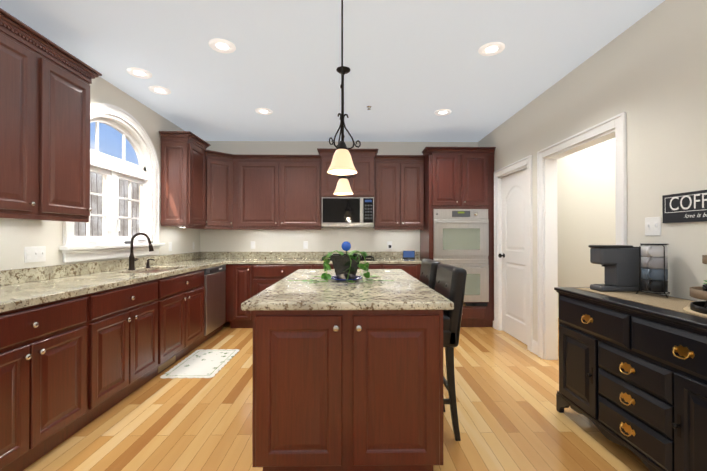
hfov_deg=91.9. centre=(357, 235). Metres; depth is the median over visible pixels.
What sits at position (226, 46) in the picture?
recessed light
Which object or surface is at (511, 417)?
floor
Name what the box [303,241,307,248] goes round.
electrical outlet plate
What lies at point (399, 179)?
upper cabinet
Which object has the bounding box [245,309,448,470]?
kitchen island
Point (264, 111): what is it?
recessed light
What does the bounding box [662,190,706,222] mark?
coffee sign
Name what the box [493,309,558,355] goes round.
baseboard
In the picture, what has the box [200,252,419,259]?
backsplash
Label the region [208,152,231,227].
upper cabinet
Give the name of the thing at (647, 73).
wall
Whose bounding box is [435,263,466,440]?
bar stool
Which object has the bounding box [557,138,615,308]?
wall
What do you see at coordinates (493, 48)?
recessed light
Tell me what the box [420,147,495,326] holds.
tall cabinet
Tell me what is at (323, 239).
wall
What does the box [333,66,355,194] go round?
pendant light
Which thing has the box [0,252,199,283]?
backsplash
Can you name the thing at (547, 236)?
door frame
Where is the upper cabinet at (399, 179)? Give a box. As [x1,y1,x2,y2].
[376,156,423,227]
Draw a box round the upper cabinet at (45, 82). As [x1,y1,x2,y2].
[0,44,95,219]
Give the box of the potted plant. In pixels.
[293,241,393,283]
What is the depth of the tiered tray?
1.60 m
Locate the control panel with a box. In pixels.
[364,196,375,227]
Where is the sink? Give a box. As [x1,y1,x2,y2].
[144,268,163,271]
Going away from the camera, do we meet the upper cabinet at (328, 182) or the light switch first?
the light switch
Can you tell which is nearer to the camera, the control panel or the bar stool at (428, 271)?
the bar stool at (428, 271)
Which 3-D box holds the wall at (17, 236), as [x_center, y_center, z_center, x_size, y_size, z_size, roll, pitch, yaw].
[-2.420,-0.114,1.379,0.150,2.720,8.010,0,0,-1]
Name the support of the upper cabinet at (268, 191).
attached to the wall at (323, 239)
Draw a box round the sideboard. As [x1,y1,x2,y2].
[554,287,706,470]
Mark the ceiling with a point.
(413, 65)
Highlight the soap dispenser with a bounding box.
[144,260,151,267]
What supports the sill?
attached to the wall at (17, 236)
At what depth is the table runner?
1.95 m
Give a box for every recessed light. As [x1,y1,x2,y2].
[127,68,151,77]
[149,86,170,94]
[209,39,235,52]
[255,108,271,114]
[435,109,450,115]
[479,42,504,55]
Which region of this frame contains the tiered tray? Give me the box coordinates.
[683,255,706,316]
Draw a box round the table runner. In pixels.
[577,288,706,317]
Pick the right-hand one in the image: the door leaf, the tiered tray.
the tiered tray
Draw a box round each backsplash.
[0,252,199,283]
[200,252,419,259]
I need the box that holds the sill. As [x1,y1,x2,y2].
[97,241,129,244]
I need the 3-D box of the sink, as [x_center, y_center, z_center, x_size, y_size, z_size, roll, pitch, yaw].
[-2.043,0.461,3.443,0.430,0.192,0.700,0,0,-1]
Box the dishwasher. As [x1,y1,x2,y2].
[204,265,225,335]
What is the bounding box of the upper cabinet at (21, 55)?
[0,16,43,215]
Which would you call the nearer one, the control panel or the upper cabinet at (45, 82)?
the upper cabinet at (45, 82)
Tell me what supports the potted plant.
on the island countertop
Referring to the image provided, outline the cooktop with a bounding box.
[320,256,375,259]
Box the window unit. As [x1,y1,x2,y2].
[59,103,164,262]
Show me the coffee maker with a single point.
(619, 264)
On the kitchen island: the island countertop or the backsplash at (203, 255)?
the island countertop
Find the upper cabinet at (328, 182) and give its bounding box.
[320,152,355,195]
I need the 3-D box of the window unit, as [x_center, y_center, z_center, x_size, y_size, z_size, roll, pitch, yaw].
[-2.404,-0.522,3.412,0.205,1.488,1.410,0,0,-1]
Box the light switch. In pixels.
[645,217,660,235]
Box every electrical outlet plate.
[24,246,45,262]
[251,241,254,248]
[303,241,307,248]
[387,241,391,248]
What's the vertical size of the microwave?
0.420 m
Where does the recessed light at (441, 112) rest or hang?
in the ceiling
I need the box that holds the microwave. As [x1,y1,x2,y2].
[320,196,363,227]
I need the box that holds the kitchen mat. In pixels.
[160,349,238,378]
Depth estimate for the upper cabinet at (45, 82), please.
2.36 m
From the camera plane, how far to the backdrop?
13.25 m
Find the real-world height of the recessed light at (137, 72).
0.032 m
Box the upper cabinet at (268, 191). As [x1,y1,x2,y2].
[232,156,319,227]
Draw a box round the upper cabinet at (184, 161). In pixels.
[161,136,207,227]
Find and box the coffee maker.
[588,245,642,291]
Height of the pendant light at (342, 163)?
1.100 m
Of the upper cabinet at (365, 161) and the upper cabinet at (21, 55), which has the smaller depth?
the upper cabinet at (21, 55)
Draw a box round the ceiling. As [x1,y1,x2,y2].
[0,0,664,141]
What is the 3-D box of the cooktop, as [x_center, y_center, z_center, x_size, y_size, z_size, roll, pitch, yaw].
[-0.135,0.323,4.939,0.750,0.044,0.480,0,0,-1]
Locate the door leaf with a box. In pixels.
[498,168,526,344]
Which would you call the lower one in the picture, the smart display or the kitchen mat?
the kitchen mat
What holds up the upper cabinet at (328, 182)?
attached to the wall at (323, 239)
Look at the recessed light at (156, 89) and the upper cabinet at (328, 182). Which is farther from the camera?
the upper cabinet at (328, 182)
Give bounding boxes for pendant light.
[327,0,360,174]
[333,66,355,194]
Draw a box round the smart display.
[403,251,414,258]
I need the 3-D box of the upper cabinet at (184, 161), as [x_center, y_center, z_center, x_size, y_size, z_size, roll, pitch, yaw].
[-2.211,-0.656,4.380,0.340,1.077,0.502,0,0,-1]
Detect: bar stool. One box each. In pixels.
[419,258,440,289]
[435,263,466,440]
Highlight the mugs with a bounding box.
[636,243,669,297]
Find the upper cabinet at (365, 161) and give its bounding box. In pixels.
[356,152,375,195]
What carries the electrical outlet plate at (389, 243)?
attached to the wall at (323, 239)
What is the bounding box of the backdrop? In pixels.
[74,122,139,235]
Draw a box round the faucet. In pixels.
[128,232,153,271]
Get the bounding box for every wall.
[0,76,199,270]
[200,141,477,251]
[478,0,706,358]
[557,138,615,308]
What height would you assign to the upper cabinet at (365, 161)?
0.608 m
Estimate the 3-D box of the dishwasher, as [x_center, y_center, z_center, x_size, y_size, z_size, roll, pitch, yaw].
[-1.774,0.772,4.240,0.081,0.770,0.600,0,0,-1]
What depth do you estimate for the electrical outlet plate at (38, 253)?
2.49 m
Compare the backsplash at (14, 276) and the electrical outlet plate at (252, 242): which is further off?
the electrical outlet plate at (252, 242)
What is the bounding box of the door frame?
[494,112,626,359]
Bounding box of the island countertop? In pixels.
[241,269,453,310]
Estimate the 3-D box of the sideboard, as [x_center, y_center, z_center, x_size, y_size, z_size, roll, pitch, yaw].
[1.660,0.808,1.803,0.522,0.880,1.324,0,0,-1]
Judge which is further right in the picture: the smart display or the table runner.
the table runner
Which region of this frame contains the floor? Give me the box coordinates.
[23,318,649,470]

